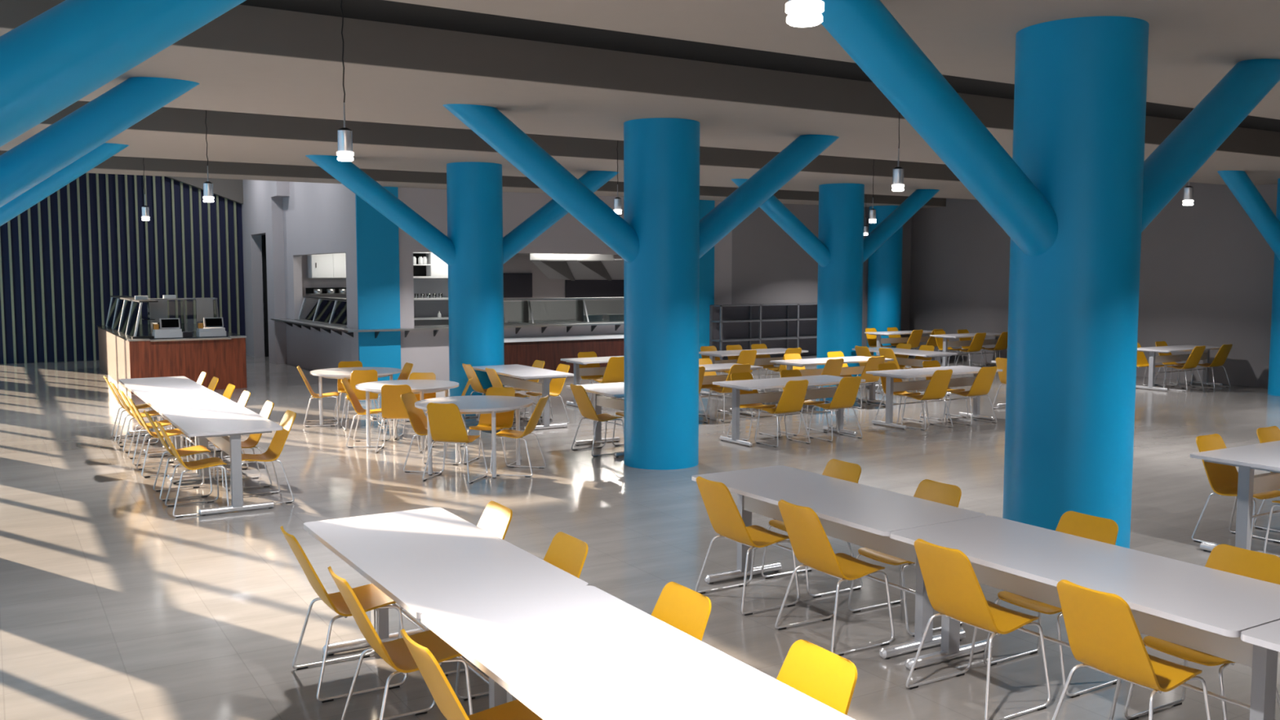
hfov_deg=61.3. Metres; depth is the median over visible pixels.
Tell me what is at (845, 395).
dining chair
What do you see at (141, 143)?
trim
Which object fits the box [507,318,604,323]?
work table
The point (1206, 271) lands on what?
wall
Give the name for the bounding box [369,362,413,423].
dining chair
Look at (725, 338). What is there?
shelf
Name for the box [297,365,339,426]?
dining chair
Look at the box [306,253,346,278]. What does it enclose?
upper cabinet
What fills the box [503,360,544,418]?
dining chair
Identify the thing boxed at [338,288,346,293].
cooking pot
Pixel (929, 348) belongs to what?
dining chair
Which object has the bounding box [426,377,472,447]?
dining chair
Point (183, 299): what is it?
shelf
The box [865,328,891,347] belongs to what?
dining chair
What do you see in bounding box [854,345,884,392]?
dining chair
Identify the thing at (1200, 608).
dining table
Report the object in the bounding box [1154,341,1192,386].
dining chair
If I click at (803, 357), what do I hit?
shelf
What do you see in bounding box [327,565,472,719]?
dining chair
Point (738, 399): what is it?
dining table
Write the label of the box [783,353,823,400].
dining chair
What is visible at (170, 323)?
monitor
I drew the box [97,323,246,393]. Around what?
counter
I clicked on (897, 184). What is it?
pendant lamp
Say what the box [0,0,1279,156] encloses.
ceiling beam
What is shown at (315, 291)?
cooking pot
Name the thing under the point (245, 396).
dining chair
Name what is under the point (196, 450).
dining chair
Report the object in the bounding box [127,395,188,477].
dining chair
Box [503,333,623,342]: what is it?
countertop
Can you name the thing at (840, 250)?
column
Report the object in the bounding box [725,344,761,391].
dining chair
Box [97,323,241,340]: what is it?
countertop
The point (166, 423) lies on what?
dining chair
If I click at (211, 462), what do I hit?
dining chair
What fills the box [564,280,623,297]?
panel
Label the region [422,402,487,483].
dining chair
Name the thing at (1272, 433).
dining chair
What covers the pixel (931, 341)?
dining chair
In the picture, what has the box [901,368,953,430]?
dining chair
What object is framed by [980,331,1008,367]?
dining chair
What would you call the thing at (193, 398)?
dining table
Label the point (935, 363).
dining chair
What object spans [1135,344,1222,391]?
dining table
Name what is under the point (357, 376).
dining chair
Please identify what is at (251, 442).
dining chair
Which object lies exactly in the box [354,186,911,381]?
wall
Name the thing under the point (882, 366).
dining chair
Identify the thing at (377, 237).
column
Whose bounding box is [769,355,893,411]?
dining table
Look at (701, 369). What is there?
dining chair
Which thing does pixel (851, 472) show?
dining chair
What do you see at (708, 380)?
dining table
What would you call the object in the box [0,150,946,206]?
trim
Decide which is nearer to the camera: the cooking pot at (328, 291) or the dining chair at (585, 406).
the dining chair at (585, 406)
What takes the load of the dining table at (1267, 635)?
on the floor
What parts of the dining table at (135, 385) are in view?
leg post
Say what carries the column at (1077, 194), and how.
on the floor
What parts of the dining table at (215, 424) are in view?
leg post, leg post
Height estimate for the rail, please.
0.185 m
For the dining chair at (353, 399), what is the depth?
14.23 m
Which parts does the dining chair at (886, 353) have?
backrest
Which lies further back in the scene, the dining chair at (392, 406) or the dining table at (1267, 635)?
the dining chair at (392, 406)
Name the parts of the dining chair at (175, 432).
backrest, seat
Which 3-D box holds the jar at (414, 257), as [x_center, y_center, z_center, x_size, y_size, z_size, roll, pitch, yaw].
[-4.999,-2.204,23.913,0.100,0.170,0.100,-3,5,-31]
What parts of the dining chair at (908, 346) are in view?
backrest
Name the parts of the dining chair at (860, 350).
seat, backrest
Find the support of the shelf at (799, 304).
attached to the storage rack
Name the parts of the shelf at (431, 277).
shelf, shelf, shelf, cupboard door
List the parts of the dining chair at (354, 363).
seat, backrest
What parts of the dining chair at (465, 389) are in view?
backrest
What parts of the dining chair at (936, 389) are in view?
seat, backrest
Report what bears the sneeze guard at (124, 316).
on the counter at (121, 356)
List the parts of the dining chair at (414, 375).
backrest, seat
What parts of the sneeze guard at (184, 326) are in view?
glass, post, glass, post, glass, post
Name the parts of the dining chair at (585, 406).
backrest, seat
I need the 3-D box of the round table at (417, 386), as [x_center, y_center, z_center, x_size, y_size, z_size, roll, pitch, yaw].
[-3.072,0.718,14.329,1.340,0.790,1.340,-3,5,-31]
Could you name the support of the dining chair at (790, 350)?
on the floor
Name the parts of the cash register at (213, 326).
drawer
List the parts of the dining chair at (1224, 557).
seat, backrest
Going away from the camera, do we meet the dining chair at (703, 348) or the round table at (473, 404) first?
the round table at (473, 404)
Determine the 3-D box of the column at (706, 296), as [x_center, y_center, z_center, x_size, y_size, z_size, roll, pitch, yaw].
[1.396,-1.811,25.823,0.880,3.994,0.060,-3,5,-31]
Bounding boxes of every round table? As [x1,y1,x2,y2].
[310,367,401,425]
[355,379,458,449]
[414,395,533,478]
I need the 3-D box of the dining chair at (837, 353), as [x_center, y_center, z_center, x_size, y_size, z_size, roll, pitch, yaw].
[3.602,0.300,19.004,0.568,0.875,0.595,-3,5,-32]
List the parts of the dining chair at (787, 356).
backrest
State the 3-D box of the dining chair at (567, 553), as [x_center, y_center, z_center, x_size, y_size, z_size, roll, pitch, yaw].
[-0.590,1.377,5.580,0.595,0.875,0.568,-3,5,-31]
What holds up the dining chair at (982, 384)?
on the floor
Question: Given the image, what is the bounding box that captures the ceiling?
[239,0,1279,132]
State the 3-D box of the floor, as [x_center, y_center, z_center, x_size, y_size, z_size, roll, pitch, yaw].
[-0.811,0.706,20.674,24.100,0.200,44.000,-3,5,-31]
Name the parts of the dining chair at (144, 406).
backrest, seat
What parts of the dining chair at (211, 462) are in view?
backrest, seat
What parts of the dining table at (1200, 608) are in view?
leg post, leg post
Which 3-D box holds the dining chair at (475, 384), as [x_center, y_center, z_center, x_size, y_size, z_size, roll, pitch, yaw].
[-2.423,0.481,16.744,0.595,0.875,0.568,-3,5,-32]
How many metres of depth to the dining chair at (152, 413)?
13.86 m
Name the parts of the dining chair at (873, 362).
seat, backrest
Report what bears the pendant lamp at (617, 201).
hanging from the ceiling
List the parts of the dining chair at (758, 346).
backrest, seat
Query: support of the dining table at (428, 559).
on the floor
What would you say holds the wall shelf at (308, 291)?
attached to the wall at (543, 286)
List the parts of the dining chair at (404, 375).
backrest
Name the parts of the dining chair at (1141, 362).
backrest, seat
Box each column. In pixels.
[0,0,245,146]
[0,76,199,207]
[0,142,128,226]
[305,155,619,415]
[443,103,839,470]
[730,178,939,386]
[820,0,1279,548]
[866,205,902,355]
[1217,170,1279,395]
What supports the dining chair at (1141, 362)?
on the floor
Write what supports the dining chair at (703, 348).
on the floor
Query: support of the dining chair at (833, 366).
on the floor
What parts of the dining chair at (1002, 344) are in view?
seat, backrest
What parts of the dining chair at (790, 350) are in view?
seat, backrest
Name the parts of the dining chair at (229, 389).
backrest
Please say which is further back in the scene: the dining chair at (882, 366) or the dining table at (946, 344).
the dining table at (946, 344)
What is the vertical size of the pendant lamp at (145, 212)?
1.290 m
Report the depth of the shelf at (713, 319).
26.61 m
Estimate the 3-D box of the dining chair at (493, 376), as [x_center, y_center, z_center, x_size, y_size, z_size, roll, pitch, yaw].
[-1.958,0.543,15.977,0.595,0.875,0.568,-3,5,-30]
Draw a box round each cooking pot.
[313,288,321,293]
[326,288,335,293]
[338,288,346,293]
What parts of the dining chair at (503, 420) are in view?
seat, backrest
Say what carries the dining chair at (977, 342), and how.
on the floor
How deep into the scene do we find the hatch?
29.41 m
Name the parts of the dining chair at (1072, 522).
seat, backrest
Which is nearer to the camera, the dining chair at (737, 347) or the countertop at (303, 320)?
the dining chair at (737, 347)
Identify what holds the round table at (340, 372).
on the floor
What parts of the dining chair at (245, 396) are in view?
backrest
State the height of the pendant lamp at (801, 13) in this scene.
1.290 m
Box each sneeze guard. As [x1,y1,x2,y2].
[106,295,158,336]
[146,297,218,333]
[297,296,346,324]
[503,297,623,324]
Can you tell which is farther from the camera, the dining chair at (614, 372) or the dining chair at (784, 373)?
the dining chair at (614, 372)
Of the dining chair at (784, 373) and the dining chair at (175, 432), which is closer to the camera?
the dining chair at (175, 432)
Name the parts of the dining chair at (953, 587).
backrest, seat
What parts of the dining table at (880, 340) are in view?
leg post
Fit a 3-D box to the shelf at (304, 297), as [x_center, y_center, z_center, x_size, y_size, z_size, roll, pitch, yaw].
[-6.964,-1.399,24.590,0.330,0.030,4.200,-3,5,-31]
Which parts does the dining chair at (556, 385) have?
seat, backrest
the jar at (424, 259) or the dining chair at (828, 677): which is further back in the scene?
the jar at (424, 259)
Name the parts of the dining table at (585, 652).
leg post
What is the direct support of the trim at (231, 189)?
attached to the wall at (82, 179)
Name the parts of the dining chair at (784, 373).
backrest, seat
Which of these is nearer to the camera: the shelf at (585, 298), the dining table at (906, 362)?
the dining table at (906, 362)
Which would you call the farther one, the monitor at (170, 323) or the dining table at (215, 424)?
the monitor at (170, 323)
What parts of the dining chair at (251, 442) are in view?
seat, backrest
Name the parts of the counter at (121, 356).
panel, panel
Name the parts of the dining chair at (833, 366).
backrest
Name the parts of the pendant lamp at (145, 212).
cord, lamp shade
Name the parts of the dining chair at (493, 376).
backrest, seat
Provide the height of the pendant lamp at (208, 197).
1.290 m
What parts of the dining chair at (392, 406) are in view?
seat, backrest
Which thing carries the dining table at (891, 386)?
on the floor
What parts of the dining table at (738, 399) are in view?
leg post, leg post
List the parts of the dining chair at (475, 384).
backrest, seat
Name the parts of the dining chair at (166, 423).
backrest, seat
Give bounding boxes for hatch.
[503,273,532,297]
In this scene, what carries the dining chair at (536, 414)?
on the floor
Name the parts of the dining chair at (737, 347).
backrest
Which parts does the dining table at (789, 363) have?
leg post, leg post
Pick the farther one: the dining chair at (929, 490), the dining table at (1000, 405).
the dining table at (1000, 405)
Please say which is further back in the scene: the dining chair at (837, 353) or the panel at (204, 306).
the panel at (204, 306)
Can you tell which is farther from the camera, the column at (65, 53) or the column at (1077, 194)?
the column at (1077, 194)
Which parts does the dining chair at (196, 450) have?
backrest, seat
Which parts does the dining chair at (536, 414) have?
seat, backrest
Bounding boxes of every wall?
[0,173,245,364]
[241,179,287,364]
[282,182,357,370]
[301,254,623,323]
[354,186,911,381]
[908,182,1277,387]
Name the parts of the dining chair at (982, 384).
seat, backrest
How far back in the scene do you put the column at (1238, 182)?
19.20 m
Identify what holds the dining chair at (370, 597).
on the floor
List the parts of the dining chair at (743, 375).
backrest, seat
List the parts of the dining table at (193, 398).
leg post, leg post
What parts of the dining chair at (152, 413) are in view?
backrest, seat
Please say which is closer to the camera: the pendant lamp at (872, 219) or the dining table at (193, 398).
the dining table at (193, 398)
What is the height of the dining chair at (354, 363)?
0.875 m
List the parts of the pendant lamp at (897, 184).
lamp shade, stem, cord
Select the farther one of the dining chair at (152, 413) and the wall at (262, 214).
the wall at (262, 214)
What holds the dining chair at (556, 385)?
on the floor
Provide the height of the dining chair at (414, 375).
0.875 m
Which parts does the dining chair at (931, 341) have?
seat, backrest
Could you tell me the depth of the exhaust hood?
27.70 m
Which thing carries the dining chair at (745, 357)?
on the floor
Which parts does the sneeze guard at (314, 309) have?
post, glass pane, post, glass pane, post, glass pane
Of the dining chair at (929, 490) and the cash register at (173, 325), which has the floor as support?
the dining chair at (929, 490)
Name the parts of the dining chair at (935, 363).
backrest, seat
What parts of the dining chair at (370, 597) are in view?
backrest, seat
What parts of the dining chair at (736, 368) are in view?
seat, backrest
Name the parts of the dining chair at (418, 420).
backrest, seat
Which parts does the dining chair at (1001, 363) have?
backrest, seat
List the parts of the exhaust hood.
filter panel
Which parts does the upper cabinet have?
door, door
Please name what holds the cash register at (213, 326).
on the counter at (121, 356)
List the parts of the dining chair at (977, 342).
seat, backrest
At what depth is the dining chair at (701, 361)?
17.60 m
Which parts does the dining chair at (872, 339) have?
backrest, seat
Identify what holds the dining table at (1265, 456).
on the floor
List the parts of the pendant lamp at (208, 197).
cord, lamp shade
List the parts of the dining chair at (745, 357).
backrest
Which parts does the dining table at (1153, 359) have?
leg post, leg post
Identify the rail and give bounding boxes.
[271,318,623,337]
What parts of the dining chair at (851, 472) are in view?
seat, backrest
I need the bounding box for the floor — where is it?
[0,355,1279,719]
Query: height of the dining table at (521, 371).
0.790 m
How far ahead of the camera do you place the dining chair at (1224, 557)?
5.36 m
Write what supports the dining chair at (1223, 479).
on the floor
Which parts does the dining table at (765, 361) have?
leg post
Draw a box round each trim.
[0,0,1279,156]
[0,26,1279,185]
[0,123,976,199]
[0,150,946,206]
[0,173,239,364]
[40,100,959,181]
[85,168,942,208]
[165,176,243,204]
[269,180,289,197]
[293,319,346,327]
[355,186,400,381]
[414,320,623,328]
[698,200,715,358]
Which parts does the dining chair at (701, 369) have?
backrest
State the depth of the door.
29.20 m
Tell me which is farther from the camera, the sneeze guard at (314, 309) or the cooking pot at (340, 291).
the cooking pot at (340, 291)
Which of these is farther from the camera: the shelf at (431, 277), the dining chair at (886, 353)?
the shelf at (431, 277)
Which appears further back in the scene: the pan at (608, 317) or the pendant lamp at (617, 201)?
the pan at (608, 317)
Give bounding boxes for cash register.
[151,318,182,337]
[195,317,226,337]
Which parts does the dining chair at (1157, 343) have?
backrest, seat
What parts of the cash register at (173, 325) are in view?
drawer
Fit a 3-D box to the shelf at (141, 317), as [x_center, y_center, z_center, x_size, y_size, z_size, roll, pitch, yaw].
[-9.799,-0.824,21.410,0.190,0.010,1.335,-3,5,-31]
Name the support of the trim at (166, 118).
attached to the wall at (1206, 271)
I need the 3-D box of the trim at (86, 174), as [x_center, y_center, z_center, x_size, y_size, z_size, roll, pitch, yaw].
[-13.575,-2.806,28.184,5.866,5.600,0.090,-3,5,-31]
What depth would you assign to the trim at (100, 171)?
20.54 m
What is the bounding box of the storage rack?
[709,302,817,359]
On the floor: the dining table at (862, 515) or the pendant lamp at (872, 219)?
the dining table at (862, 515)
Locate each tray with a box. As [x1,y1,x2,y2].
[131,335,154,338]
[134,295,148,299]
[162,294,176,298]
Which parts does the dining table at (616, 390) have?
leg post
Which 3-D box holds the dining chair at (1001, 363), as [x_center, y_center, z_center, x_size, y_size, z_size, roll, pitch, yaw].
[6.190,0.392,17.864,0.595,0.875,0.568,-3,5,-32]
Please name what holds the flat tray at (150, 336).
on the counter at (121, 356)
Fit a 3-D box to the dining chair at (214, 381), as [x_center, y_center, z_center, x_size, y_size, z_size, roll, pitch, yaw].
[-5.889,0.677,14.304,0.595,0.875,0.568,-3,5,-31]
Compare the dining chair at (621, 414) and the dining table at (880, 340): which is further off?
the dining table at (880, 340)
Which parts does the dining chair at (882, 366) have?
backrest, seat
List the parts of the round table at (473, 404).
leg, leg, leg, leg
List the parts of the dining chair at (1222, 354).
seat, backrest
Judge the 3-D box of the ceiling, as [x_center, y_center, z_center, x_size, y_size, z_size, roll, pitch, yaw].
[4.058,-3.222,12.292,24.100,0.250,25.200,-3,5,-31]
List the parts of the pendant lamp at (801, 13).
lamp shade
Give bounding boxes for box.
[182,331,192,337]
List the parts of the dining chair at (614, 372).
seat, backrest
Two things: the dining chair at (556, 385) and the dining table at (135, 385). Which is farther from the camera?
the dining chair at (556, 385)
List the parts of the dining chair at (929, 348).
seat, backrest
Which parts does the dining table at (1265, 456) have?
leg post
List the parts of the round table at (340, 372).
leg, leg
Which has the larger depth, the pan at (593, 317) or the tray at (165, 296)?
the pan at (593, 317)
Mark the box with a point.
(184, 333)
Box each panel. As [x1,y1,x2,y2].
[149,298,168,328]
[195,297,213,324]
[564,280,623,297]
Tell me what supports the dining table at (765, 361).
on the floor
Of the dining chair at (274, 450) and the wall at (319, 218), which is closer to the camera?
the dining chair at (274, 450)
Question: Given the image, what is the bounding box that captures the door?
[261,234,268,356]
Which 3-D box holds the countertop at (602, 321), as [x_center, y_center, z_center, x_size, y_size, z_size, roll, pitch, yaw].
[-2.256,-0.264,24.444,6.280,1.130,0.740,-3,5,-31]
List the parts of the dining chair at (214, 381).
backrest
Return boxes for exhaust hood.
[515,253,623,280]
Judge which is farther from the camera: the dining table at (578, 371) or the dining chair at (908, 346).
the dining chair at (908, 346)
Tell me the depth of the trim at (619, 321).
23.81 m
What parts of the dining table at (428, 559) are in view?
leg post, leg post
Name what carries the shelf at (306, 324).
attached to the rail
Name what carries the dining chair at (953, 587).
on the floor
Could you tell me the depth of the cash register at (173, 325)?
20.86 m
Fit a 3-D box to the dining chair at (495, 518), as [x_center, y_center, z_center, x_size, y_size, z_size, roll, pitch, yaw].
[-1.072,1.313,6.373,0.595,0.875,0.568,-3,5,-30]
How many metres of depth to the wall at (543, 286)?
29.85 m
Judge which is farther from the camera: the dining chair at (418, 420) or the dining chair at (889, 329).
the dining chair at (889, 329)
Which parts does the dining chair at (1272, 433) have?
backrest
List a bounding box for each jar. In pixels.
[413,256,416,264]
[417,256,422,264]
[422,256,426,264]
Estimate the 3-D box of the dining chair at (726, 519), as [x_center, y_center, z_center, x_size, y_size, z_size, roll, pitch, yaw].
[0.709,1.227,7.448,0.595,0.875,0.568,-3,5,-31]
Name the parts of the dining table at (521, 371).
leg post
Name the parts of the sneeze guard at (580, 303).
glass, post, glass, post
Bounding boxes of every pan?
[583,314,603,322]
[603,314,623,321]
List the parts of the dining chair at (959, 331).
backrest, seat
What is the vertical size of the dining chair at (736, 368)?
0.875 m
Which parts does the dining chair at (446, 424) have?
backrest, seat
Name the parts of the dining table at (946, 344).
leg post, leg post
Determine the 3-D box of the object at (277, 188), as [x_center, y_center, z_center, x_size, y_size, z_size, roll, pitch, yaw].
[-8.793,-4.228,26.395,0.320,0.480,0.700,-3,5,-31]
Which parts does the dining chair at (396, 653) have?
backrest, seat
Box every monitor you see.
[159,318,180,328]
[203,317,223,327]
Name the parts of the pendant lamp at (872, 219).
lamp shade, cord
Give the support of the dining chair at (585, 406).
on the floor
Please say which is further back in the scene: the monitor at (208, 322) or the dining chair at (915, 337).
the dining chair at (915, 337)
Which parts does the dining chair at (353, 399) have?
backrest, seat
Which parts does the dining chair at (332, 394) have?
backrest, seat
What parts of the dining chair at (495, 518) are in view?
backrest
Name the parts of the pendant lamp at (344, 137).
cord, stem, lamp shade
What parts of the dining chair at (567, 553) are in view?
backrest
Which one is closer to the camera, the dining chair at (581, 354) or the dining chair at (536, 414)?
the dining chair at (536, 414)
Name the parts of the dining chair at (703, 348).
backrest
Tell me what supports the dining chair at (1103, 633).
on the floor
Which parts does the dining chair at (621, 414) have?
seat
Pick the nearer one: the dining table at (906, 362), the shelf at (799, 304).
the dining table at (906, 362)
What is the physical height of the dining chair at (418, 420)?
0.875 m
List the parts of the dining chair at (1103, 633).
backrest, seat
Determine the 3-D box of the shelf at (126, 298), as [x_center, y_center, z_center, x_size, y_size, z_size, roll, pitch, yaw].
[-10.875,-1.313,23.136,0.330,0.030,5.560,-3,5,-31]
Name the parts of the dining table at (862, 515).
leg post, leg post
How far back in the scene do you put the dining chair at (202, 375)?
15.15 m
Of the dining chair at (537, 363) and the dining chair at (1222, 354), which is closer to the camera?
the dining chair at (537, 363)
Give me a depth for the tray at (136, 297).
21.83 m
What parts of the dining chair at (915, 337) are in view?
seat, backrest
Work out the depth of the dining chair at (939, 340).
26.12 m
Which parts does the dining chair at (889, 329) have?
backrest, seat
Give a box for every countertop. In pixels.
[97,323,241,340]
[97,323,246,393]
[413,320,618,326]
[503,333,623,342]
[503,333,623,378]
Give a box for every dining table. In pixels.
[118,376,208,453]
[136,389,239,479]
[159,405,283,515]
[303,506,588,708]
[421,585,854,719]
[472,364,573,430]
[560,355,623,406]
[566,382,624,457]
[691,465,985,658]
[698,347,808,397]
[698,363,763,416]
[712,374,865,446]
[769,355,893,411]
[852,346,957,395]
[864,329,946,361]
[866,365,1002,429]
[889,515,1279,719]
[929,332,1001,366]
[991,360,1005,407]
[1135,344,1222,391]
[1189,440,1279,551]
[1240,619,1279,652]
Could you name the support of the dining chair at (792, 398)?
on the floor
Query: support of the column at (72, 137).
on the floor
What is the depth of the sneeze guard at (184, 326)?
22.75 m
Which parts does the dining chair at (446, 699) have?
backrest, seat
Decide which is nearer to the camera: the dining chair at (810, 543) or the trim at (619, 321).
the dining chair at (810, 543)
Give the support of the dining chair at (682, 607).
on the floor
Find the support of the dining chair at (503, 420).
on the floor
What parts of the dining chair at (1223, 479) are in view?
backrest, seat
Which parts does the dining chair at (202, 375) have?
backrest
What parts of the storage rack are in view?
post, post, post, post, post, post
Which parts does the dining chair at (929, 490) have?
seat, backrest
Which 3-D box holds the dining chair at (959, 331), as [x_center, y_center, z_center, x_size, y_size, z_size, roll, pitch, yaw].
[8.094,-0.298,26.469,0.568,0.875,0.595,-3,5,-30]
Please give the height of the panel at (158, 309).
0.730 m
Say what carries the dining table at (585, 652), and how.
on the floor
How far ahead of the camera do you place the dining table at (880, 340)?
26.88 m
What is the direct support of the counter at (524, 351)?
on the floor
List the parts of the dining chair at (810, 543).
backrest, seat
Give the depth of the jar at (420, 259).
23.95 m
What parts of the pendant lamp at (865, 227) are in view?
lamp shade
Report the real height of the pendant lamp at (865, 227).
1.290 m
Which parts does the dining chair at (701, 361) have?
backrest, seat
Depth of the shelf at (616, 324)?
23.08 m
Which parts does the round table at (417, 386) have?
leg, leg, leg, leg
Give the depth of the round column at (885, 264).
27.97 m
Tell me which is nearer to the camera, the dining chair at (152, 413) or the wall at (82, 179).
the dining chair at (152, 413)
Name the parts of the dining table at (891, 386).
leg post, leg post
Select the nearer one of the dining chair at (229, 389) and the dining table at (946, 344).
the dining chair at (229, 389)
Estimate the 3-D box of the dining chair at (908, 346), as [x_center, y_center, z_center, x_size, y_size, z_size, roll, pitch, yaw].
[4.991,0.123,21.219,0.595,0.875,0.568,-3,5,-32]
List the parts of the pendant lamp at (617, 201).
lamp shade, cord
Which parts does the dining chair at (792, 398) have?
seat, backrest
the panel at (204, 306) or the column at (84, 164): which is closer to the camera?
the column at (84, 164)
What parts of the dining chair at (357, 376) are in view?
seat, backrest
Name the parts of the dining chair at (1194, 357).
seat, backrest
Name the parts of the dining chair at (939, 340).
backrest, seat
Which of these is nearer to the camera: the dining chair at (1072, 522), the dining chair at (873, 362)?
the dining chair at (1072, 522)
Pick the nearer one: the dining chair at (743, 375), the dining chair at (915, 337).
the dining chair at (743, 375)
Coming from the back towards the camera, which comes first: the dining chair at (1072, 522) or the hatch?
the hatch
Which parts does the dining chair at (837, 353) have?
backrest, seat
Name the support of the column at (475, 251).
on the floor
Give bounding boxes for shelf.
[110,295,158,302]
[139,316,155,319]
[148,297,217,300]
[271,318,357,331]
[302,296,346,300]
[305,287,346,294]
[343,322,623,332]
[413,252,448,325]
[503,297,623,300]
[710,335,817,342]
[711,302,817,306]
[711,317,817,322]
[800,355,817,359]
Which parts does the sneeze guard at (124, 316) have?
post, glass pane, post, glass pane, post, glass pane, post, glass pane, post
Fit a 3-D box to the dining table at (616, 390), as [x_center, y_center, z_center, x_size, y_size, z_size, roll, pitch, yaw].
[-0.293,0.754,13.873,0.850,0.790,1.250,-3,5,-31]
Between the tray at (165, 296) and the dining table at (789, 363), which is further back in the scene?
the tray at (165, 296)
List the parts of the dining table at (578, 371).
leg post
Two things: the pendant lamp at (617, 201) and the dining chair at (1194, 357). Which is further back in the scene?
the dining chair at (1194, 357)
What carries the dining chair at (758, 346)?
on the floor
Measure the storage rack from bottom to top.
1.500 m
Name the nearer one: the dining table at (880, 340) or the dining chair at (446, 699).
the dining chair at (446, 699)
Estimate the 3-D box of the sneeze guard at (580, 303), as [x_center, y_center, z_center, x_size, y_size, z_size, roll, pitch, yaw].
[-1.938,-1.123,24.574,4.210,0.559,0.650,-3,5,-31]
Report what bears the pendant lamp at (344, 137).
hanging from the ceiling
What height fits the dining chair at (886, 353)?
0.875 m
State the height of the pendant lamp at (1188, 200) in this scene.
1.290 m
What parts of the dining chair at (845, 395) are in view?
seat, backrest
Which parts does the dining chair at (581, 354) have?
backrest, seat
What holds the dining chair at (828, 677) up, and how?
on the floor
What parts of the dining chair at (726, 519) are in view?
backrest, seat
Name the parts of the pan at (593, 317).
lid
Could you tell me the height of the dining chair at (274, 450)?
0.875 m
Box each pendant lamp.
[141,159,150,220]
[202,110,213,202]
[336,0,354,161]
[613,142,622,213]
[785,0,824,26]
[863,195,868,235]
[868,159,876,222]
[891,112,904,191]
[1182,107,1193,205]
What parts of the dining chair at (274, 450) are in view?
seat, backrest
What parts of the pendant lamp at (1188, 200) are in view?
lamp shade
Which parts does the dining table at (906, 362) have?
leg post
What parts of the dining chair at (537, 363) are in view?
seat, backrest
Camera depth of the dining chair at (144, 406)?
14.60 m
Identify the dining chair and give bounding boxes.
[103,375,155,443]
[110,381,164,452]
[119,389,177,465]
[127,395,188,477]
[143,409,212,501]
[155,419,229,517]
[160,371,206,437]
[182,383,235,460]
[183,376,218,445]
[194,390,250,471]
[213,400,274,490]
[230,409,296,504]
[280,525,407,702]
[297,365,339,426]
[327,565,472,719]
[333,360,373,421]
[340,369,383,430]
[341,377,391,448]
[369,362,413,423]
[375,384,425,453]
[393,372,435,439]
[398,500,512,675]
[400,391,462,473]
[400,628,542,719]
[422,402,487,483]
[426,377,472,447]
[455,531,587,701]
[462,363,487,421]
[462,386,521,466]
[485,367,532,429]
[489,395,548,477]
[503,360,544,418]
[524,363,569,425]
[569,383,624,457]
[577,351,603,398]
[590,356,624,408]
[612,412,624,445]
[651,581,711,640]
[694,475,799,615]
[698,357,732,416]
[698,365,707,422]
[699,346,729,393]
[706,363,751,421]
[718,349,756,397]
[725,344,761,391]
[726,372,780,440]
[751,343,782,391]
[755,379,810,447]
[760,458,862,598]
[764,347,801,392]
[774,499,893,655]
[776,368,829,435]
[776,639,857,715]
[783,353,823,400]
[803,358,844,411]
[808,376,862,441]
[824,351,866,402]
[848,479,963,636]
[850,355,885,408]
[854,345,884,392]
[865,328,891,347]
[875,342,911,387]
[875,362,924,423]
[876,347,916,393]
[887,327,915,359]
[895,329,923,358]
[900,345,934,392]
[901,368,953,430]
[905,538,1050,719]
[913,328,943,363]
[920,360,968,420]
[933,330,964,366]
[946,366,997,425]
[954,332,986,367]
[955,328,986,366]
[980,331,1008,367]
[982,511,1121,697]
[992,357,1007,408]
[1051,579,1211,719]
[1124,543,1279,719]
[1136,342,1166,387]
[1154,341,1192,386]
[1163,345,1205,391]
[1190,343,1232,389]
[1191,433,1279,546]
[1253,426,1279,532]
[1263,500,1279,553]
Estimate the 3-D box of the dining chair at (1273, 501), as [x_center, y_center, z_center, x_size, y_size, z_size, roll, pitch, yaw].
[5.332,1.146,8.457,0.568,0.875,0.595,-3,5,-31]

